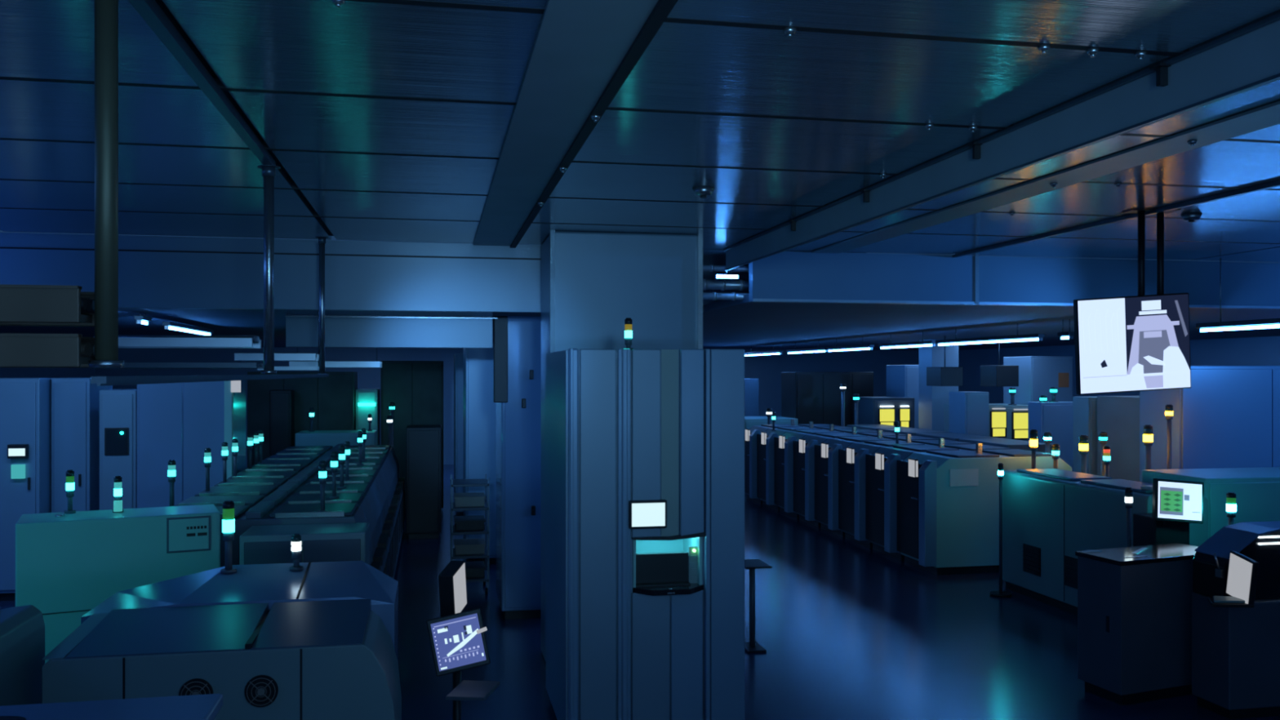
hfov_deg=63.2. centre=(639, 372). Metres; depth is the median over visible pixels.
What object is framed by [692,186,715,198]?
smoke detector
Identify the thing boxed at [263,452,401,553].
machine
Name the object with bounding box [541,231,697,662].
wall column
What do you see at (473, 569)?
tray
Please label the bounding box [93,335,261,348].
cable tray
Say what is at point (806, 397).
cabinet
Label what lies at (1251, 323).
strip light
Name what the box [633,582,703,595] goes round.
shelf
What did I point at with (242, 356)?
cable tray
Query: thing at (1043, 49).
bolt
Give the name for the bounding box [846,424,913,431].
machine
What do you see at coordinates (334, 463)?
light
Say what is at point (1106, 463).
pole
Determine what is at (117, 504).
lamp
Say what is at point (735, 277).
lamp
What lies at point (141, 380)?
beam
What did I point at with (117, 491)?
light
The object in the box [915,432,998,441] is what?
machine
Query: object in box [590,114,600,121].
bolt
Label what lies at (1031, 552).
vent
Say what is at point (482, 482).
trolley
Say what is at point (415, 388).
enclosure
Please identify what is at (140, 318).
strip light
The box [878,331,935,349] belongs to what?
strip light
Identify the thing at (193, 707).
machine
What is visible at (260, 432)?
light
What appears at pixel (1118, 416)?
machine
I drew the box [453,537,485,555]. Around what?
tray
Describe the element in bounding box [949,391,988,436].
machine
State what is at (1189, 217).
smoke detector
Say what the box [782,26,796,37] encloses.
bolt
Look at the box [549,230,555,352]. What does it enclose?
trim
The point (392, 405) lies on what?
signal post
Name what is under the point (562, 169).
bolt
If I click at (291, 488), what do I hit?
machine
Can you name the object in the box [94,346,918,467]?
wall
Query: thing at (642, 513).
monitor
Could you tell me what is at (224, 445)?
light
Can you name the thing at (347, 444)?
light
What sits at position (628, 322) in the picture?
light
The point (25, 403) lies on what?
tall cabinet
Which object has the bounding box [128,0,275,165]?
trim
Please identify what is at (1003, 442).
machine
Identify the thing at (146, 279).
ceiling beam
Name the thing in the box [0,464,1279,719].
floor
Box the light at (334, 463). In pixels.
[329,451,338,498]
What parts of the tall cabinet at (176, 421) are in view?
door, door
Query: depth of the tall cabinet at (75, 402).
12.22 m
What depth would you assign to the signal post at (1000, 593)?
12.14 m
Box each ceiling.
[0,0,1279,262]
[0,293,1279,350]
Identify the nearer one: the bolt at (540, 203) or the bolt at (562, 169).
the bolt at (562, 169)
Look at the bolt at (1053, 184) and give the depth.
6.49 m
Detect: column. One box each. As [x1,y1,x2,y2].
[493,315,541,619]
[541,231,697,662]
[918,338,958,431]
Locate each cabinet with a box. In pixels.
[0,377,51,600]
[51,377,112,512]
[99,388,137,510]
[137,380,245,508]
[355,388,380,444]
[406,424,441,539]
[453,353,463,515]
[463,343,496,564]
[546,317,744,719]
[744,378,758,416]
[744,416,797,431]
[781,372,849,426]
[886,364,918,428]
[1003,355,1072,404]
[1027,386,1073,471]
[1075,542,1197,705]
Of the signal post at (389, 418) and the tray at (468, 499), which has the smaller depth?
the tray at (468, 499)
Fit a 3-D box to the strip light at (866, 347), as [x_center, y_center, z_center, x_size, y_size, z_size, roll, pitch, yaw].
[4.106,-0.560,20.410,0.100,0.260,2.160,0,0,-11]
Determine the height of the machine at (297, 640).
1.830 m
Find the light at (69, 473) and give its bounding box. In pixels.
[64,470,75,513]
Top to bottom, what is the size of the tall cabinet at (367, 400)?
2.300 m
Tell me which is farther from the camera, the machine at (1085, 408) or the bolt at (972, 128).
the machine at (1085, 408)
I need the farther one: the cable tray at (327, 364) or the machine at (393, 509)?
the machine at (393, 509)
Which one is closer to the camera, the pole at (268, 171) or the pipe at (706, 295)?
the pole at (268, 171)
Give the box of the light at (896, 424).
[894,421,899,443]
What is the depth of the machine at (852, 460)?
15.84 m
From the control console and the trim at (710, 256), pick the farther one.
the trim at (710, 256)
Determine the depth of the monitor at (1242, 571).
7.61 m
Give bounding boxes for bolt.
[331,0,346,8]
[537,201,544,206]
[559,166,567,172]
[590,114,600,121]
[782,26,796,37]
[879,173,886,178]
[924,123,933,130]
[968,125,977,133]
[1036,44,1050,54]
[1049,182,1057,187]
[1085,48,1099,57]
[1114,182,1121,187]
[1133,51,1146,60]
[1186,139,1197,146]
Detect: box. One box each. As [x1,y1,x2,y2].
[926,335,962,386]
[980,342,1018,386]
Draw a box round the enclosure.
[380,360,443,514]
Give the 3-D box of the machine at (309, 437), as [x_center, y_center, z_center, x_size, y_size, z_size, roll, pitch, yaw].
[-5.047,1.589,17.339,1.250,2.022,0.820,0,0,-11]
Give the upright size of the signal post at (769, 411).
1.851 m
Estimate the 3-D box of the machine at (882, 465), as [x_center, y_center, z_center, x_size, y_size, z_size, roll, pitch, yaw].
[4.358,1.770,15.026,2.100,1.660,1.040,0,0,-11]
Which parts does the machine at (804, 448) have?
post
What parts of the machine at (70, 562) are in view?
label frame, label plate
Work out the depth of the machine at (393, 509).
12.82 m
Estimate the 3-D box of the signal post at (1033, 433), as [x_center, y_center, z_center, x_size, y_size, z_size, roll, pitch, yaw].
[5.050,1.665,13.338,0.237,1.871,0.237,0,0,-11]
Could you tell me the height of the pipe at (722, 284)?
0.339 m
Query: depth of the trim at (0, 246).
9.30 m
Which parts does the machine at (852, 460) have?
post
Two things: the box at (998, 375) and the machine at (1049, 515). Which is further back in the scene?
the box at (998, 375)
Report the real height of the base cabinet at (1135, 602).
1.139 m
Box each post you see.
[224,380,233,479]
[386,414,392,444]
[389,402,395,447]
[766,408,772,424]
[840,383,845,426]
[853,393,858,424]
[990,462,1011,597]
[1030,429,1037,468]
[1043,431,1051,453]
[1051,443,1059,469]
[1079,435,1088,473]
[1098,431,1107,475]
[1102,445,1110,476]
[1124,487,1133,546]
[1142,424,1152,469]
[1164,404,1173,469]
[1226,492,1236,524]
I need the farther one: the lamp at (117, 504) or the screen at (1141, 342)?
the lamp at (117, 504)
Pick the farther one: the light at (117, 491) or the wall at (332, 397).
the wall at (332, 397)
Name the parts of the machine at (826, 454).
post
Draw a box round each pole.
[88,0,124,367]
[257,164,280,373]
[315,235,328,373]
[1103,460,1110,476]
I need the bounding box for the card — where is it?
[231,380,240,392]
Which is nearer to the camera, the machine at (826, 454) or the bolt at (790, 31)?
the bolt at (790, 31)
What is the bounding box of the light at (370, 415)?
[367,413,372,431]
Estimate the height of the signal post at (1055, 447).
1.685 m
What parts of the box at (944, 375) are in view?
rod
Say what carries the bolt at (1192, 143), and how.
attached to the trim at (1268, 115)
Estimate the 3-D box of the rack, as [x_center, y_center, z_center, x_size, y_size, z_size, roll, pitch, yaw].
[5.024,1.290,25.539,1.100,2.620,1.055,0,0,-11]
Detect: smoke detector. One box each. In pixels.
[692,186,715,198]
[1180,213,1202,222]
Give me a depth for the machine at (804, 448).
17.87 m
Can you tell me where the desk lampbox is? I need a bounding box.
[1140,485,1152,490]
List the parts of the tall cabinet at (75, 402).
door, handle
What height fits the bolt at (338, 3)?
0.026 m
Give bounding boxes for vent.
[1022,543,1040,576]
[1063,555,1077,589]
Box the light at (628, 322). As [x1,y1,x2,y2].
[623,317,633,350]
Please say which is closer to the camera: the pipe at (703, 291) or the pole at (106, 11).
the pole at (106, 11)
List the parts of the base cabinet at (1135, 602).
handle, plate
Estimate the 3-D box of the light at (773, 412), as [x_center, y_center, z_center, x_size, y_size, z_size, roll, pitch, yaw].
[2.546,0.919,19.794,0.090,0.362,0.090,0,0,-11]
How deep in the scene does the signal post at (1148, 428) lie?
13.51 m
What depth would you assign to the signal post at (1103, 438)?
14.07 m
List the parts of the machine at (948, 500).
label plate, post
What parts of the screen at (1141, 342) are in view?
ceiling plate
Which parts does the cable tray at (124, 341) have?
rail, rail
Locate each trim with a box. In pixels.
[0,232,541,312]
[0,246,541,259]
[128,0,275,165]
[285,310,492,347]
[285,315,497,319]
[510,0,678,248]
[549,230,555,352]
[697,233,702,348]
[702,247,866,266]
[702,271,749,305]
[752,298,1279,308]
[811,101,1279,253]
[952,180,1279,257]
[969,255,978,305]
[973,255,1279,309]
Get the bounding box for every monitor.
[426,608,500,719]
[438,560,466,617]
[628,499,666,528]
[1133,478,1204,546]
[1226,551,1258,604]
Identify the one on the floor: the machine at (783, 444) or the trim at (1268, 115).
the machine at (783, 444)
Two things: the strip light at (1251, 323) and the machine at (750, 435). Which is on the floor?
the machine at (750, 435)
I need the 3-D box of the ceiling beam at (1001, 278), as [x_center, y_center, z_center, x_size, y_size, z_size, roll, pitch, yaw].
[8.613,-0.949,11.721,10.540,0.498,0.120,0,0,-11]
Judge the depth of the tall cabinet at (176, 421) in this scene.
12.21 m
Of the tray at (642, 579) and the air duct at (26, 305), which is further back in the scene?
the tray at (642, 579)
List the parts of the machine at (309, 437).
door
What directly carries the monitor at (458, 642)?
on the floor
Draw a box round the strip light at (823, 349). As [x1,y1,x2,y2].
[786,340,827,354]
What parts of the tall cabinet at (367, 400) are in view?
door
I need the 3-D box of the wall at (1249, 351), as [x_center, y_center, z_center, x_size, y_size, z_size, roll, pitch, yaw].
[12.992,0.700,16.342,0.150,3.800,33.000,0,0,-11]
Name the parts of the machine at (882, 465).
post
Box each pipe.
[702,264,749,272]
[702,278,749,290]
[702,291,749,293]
[702,292,749,300]
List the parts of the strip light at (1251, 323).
drop rod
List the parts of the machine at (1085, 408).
door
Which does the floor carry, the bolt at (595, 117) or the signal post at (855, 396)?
the signal post at (855, 396)
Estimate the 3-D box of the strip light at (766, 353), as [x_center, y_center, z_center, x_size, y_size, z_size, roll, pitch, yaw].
[3.029,-0.560,25.834,0.100,0.260,2.900,0,0,-11]
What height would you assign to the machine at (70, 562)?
1.872 m
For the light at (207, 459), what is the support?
on the machine at (291, 488)
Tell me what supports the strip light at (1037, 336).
hanging from the ceiling at (727, 324)
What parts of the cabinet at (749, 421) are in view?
door, door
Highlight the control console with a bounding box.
[1191,520,1279,719]
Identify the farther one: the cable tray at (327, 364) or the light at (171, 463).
the cable tray at (327, 364)
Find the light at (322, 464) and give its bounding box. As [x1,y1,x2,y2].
[317,460,328,511]
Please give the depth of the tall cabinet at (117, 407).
12.13 m
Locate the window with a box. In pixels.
[104,427,128,455]
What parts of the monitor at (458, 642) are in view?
arm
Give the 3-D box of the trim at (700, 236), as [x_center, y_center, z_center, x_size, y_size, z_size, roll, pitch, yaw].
[0.519,0.701,8.996,0.040,3.799,0.045,0,0,-11]
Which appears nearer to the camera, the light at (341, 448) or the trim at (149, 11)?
the trim at (149, 11)
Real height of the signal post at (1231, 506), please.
1.526 m
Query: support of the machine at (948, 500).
on the floor
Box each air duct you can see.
[0,284,94,326]
[0,333,94,367]
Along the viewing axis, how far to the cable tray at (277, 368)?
9.10 m
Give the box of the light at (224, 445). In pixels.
[222,441,227,481]
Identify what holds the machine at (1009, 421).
on the floor
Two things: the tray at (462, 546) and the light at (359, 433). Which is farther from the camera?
the light at (359, 433)
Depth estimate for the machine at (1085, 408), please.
15.87 m
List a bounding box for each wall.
[0,367,94,377]
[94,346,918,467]
[247,371,357,467]
[958,336,1279,403]
[1139,365,1279,482]
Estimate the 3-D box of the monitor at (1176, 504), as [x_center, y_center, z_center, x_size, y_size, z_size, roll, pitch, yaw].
[4.889,1.781,9.690,0.513,1.638,0.475,0,0,-11]
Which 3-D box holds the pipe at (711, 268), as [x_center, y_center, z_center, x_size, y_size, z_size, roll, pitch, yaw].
[1.251,-1.111,10.647,1.600,0.175,0.072,0,0,-11]
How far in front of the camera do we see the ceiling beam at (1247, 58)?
4.66 m
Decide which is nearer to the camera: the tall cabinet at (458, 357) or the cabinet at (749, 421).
the tall cabinet at (458, 357)
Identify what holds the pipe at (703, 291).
attached to the trim at (710, 256)
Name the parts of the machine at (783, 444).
post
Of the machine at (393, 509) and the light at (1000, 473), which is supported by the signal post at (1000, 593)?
the light at (1000, 473)
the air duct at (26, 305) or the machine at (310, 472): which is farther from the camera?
the machine at (310, 472)
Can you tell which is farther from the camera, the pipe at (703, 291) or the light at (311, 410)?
the light at (311, 410)
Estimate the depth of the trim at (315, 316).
10.58 m
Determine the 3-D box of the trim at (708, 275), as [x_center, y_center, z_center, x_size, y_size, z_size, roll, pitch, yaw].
[0.930,-0.990,11.960,1.920,0.420,0.100,0,0,-11]
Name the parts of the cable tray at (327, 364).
rail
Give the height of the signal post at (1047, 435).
1.767 m
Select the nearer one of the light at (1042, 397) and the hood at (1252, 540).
the hood at (1252, 540)
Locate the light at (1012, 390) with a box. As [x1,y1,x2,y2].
[1008,387,1016,404]
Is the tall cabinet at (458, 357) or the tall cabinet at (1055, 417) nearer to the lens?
the tall cabinet at (1055, 417)
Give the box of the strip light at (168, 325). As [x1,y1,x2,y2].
[162,320,213,335]
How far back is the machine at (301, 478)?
11.22 m
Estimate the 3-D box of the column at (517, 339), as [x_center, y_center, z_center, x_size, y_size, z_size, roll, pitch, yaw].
[-1.358,1.000,11.404,0.545,3.200,1.100,0,0,-11]
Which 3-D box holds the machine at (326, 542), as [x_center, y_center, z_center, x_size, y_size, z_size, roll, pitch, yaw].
[-2.640,1.920,8.241,0.930,1.360,0.605,0,0,-11]
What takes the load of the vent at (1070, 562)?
attached to the machine at (1049, 515)
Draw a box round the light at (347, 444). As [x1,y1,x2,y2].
[343,440,351,480]
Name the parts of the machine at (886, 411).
pane, door, pane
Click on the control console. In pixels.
(1236, 594)
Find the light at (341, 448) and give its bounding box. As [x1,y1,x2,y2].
[337,444,346,488]
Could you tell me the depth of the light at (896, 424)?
15.76 m
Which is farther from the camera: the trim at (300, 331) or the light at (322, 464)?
the trim at (300, 331)
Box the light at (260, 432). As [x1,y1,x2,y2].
[257,430,263,462]
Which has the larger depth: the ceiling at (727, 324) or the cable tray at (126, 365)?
the ceiling at (727, 324)
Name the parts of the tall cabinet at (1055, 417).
door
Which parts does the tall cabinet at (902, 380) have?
door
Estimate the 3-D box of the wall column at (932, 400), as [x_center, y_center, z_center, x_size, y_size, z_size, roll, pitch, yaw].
[6.298,0.951,21.946,0.600,3.299,0.600,0,0,-11]
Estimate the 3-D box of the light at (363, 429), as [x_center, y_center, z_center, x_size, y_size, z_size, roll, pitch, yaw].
[-3.668,0.953,13.810,0.084,0.435,0.084,0,0,-11]
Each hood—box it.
[80,560,398,662]
[1194,520,1279,559]
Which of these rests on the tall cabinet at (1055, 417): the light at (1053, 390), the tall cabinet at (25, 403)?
the light at (1053, 390)
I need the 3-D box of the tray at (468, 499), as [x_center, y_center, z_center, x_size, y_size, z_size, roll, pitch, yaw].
[-2.041,1.519,12.441,0.360,0.120,0.460,0,0,-11]
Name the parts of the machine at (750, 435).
post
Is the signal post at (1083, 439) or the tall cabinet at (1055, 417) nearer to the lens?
the signal post at (1083, 439)
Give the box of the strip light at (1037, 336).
[935,323,1044,346]
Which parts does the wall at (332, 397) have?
door, door, door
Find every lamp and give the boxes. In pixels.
[113,500,122,511]
[714,270,738,279]
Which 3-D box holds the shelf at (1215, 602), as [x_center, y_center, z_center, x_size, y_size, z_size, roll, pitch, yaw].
[4.346,1.688,7.643,0.415,0.025,0.278,0,0,-11]
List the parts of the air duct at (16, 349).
rail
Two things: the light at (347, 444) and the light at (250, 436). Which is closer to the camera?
the light at (347, 444)
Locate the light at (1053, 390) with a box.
[1048,386,1057,401]
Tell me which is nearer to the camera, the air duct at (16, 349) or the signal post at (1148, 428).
the air duct at (16, 349)
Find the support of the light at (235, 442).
on the machine at (310, 472)
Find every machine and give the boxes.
[0,604,44,706]
[0,693,222,719]
[15,470,220,663]
[41,500,401,719]
[168,459,381,570]
[174,451,385,573]
[194,444,389,576]
[213,440,391,577]
[227,438,395,578]
[239,522,369,564]
[241,431,396,575]
[251,427,399,566]
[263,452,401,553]
[274,447,403,541]
[282,443,404,533]
[295,407,377,447]
[744,418,839,504]
[756,411,862,511]
[773,423,885,519]
[793,426,911,527]
[814,430,938,537]
[838,421,973,547]
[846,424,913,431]
[851,396,914,428]
[866,438,1011,560]
[878,428,951,435]
[897,443,1071,574]
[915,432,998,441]
[944,387,1027,440]
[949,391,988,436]
[959,438,1052,453]
[1002,468,1208,615]
[1073,396,1097,475]
[1097,395,1139,481]
[1142,466,1279,538]
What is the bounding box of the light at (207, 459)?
[204,447,211,490]
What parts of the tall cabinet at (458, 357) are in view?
door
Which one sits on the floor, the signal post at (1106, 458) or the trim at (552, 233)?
the signal post at (1106, 458)
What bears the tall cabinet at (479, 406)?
on the floor
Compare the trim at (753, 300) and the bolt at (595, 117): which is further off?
the trim at (753, 300)
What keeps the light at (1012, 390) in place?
on the machine at (1009, 421)
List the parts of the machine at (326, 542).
door, door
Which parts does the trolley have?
shelf, shelf, shelf, shelf, shelf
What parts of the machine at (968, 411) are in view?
door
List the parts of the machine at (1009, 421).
pane, door, pane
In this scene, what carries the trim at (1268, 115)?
attached to the ceiling at (380, 120)
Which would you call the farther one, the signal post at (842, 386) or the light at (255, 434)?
the signal post at (842, 386)
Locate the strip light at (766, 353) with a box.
[744,346,782,356]
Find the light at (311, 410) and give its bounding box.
[308,407,315,431]
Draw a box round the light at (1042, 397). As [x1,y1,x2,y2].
[1039,395,1047,402]
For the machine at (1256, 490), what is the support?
on the floor
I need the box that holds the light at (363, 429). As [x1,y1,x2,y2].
[361,427,367,461]
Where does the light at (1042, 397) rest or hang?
on the tall cabinet at (1055, 417)
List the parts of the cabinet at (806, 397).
door, door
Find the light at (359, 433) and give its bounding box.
[356,431,363,465]
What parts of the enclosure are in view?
door, door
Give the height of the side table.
0.805 m
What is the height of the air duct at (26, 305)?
0.100 m
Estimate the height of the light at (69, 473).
0.322 m
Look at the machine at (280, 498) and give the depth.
9.68 m
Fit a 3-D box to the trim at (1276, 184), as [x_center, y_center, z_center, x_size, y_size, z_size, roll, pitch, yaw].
[4.240,-1.185,5.297,0.040,0.029,10.740,0,0,-11]
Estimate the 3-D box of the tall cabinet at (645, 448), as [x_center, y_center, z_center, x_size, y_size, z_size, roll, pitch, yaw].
[-0.003,1.109,7.746,1.250,2.983,1.404,0,0,-11]
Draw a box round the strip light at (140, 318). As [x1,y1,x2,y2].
[133,312,151,324]
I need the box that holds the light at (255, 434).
[253,431,258,464]
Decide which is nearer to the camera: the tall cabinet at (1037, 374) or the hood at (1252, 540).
the hood at (1252, 540)
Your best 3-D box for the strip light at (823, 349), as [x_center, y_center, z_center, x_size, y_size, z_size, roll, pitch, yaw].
[3.642,-0.560,22.744,0.100,0.260,2.400,0,0,-11]
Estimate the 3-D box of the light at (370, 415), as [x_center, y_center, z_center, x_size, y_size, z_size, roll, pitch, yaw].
[-4.558,0.837,17.548,0.084,0.287,0.084,0,0,-11]
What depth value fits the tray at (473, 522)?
12.24 m
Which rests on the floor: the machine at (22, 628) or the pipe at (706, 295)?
the machine at (22, 628)
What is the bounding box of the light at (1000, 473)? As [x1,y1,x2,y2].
[997,462,1003,593]
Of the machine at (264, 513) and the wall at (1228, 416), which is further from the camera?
the wall at (1228, 416)
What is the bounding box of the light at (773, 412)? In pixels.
[771,411,776,431]
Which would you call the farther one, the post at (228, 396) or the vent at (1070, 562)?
the post at (228, 396)
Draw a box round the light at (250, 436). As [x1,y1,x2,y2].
[247,433,253,468]
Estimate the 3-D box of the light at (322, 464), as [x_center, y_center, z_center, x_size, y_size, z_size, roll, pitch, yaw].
[-2.654,0.953,8.700,0.084,0.435,0.084,0,0,-11]
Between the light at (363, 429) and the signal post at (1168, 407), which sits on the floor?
the signal post at (1168, 407)
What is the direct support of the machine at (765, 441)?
on the floor
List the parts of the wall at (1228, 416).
door, door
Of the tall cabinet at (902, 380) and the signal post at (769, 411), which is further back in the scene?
the tall cabinet at (902, 380)
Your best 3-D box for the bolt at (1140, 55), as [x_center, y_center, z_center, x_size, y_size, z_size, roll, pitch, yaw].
[1.877,-1.186,3.900,0.046,0.026,0.046,0,0,-11]
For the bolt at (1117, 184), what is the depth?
6.57 m
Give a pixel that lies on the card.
(235, 384)
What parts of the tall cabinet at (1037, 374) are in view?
door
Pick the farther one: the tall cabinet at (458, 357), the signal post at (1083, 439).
the tall cabinet at (458, 357)
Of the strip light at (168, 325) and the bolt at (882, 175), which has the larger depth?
the strip light at (168, 325)
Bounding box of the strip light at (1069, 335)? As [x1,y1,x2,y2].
[1057,319,1074,339]
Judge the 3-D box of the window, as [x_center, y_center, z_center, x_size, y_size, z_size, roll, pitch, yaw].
[-6.093,0.800,12.105,0.260,0.320,0.040,0,0,-11]
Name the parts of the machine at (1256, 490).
door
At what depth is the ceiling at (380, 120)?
4.99 m
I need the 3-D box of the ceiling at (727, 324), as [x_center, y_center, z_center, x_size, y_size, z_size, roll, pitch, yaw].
[-0.546,-0.740,20.731,25.000,0.080,21.119,0,0,-11]
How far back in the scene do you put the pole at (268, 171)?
5.80 m
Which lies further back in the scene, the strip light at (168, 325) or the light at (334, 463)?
the strip light at (168, 325)
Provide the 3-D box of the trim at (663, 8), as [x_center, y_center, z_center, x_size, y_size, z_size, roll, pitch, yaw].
[-0.432,-1.182,5.899,0.050,0.034,7.740,0,0,-11]
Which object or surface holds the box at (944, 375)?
hanging from the ceiling at (727, 324)
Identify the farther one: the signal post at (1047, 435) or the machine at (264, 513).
the signal post at (1047, 435)
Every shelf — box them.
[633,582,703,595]
[1208,597,1254,607]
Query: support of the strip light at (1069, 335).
hanging from the ceiling at (727, 324)
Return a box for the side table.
[744,559,772,653]
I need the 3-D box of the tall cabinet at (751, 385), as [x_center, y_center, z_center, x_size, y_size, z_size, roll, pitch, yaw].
[2.202,1.375,26.406,1.400,2.450,1.055,0,0,-11]
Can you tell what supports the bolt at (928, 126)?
attached to the ceiling at (380, 120)
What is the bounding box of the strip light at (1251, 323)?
[1195,257,1279,332]
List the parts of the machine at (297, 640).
lid, lid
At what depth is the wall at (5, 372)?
24.21 m
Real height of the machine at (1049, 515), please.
1.450 m
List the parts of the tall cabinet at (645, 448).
door, rail, panel, panel, door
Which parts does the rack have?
door, door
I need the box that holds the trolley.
[450,473,488,594]
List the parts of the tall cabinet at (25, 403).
wall panel, door, handle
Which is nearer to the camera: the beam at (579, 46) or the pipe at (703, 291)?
the beam at (579, 46)
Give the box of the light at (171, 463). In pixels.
[168,459,175,506]
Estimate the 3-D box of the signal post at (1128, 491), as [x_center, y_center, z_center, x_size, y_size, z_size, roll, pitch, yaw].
[4.545,1.833,9.670,0.237,1.535,0.237,0,0,-11]
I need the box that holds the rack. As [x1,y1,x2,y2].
[849,372,873,424]
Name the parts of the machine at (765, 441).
post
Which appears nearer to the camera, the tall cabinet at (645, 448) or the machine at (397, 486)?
the tall cabinet at (645, 448)
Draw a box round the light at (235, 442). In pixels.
[231,438,238,475]
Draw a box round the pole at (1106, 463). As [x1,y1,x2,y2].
[1103,460,1110,476]
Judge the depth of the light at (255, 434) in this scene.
13.14 m
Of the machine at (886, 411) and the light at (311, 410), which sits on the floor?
the machine at (886, 411)
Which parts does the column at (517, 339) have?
dark panel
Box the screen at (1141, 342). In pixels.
[1073,207,1191,395]
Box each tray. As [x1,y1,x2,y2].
[68,362,263,368]
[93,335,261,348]
[234,352,319,360]
[257,309,325,370]
[288,346,382,367]
[445,680,500,701]
[453,492,485,507]
[453,515,485,531]
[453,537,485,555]
[464,560,485,578]
[635,572,690,586]
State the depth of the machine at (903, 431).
19.79 m
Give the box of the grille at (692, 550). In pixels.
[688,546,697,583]
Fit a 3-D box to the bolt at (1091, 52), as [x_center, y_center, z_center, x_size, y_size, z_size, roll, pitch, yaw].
[1.681,-1.186,3.861,0.046,0.026,0.046,0,0,-11]
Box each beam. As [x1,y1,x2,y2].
[90,373,328,386]
[473,0,658,245]
[723,12,1279,271]
[749,251,974,305]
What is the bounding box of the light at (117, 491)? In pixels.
[112,475,123,512]
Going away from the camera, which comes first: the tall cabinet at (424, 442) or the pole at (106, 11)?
the pole at (106, 11)
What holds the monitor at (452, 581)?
on the floor
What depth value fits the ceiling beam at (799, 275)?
10.39 m
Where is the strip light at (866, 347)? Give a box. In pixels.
[826,336,874,351]
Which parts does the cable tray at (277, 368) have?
rail, drop rod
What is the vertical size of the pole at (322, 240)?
1.174 m
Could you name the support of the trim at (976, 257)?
attached to the ceiling at (380, 120)

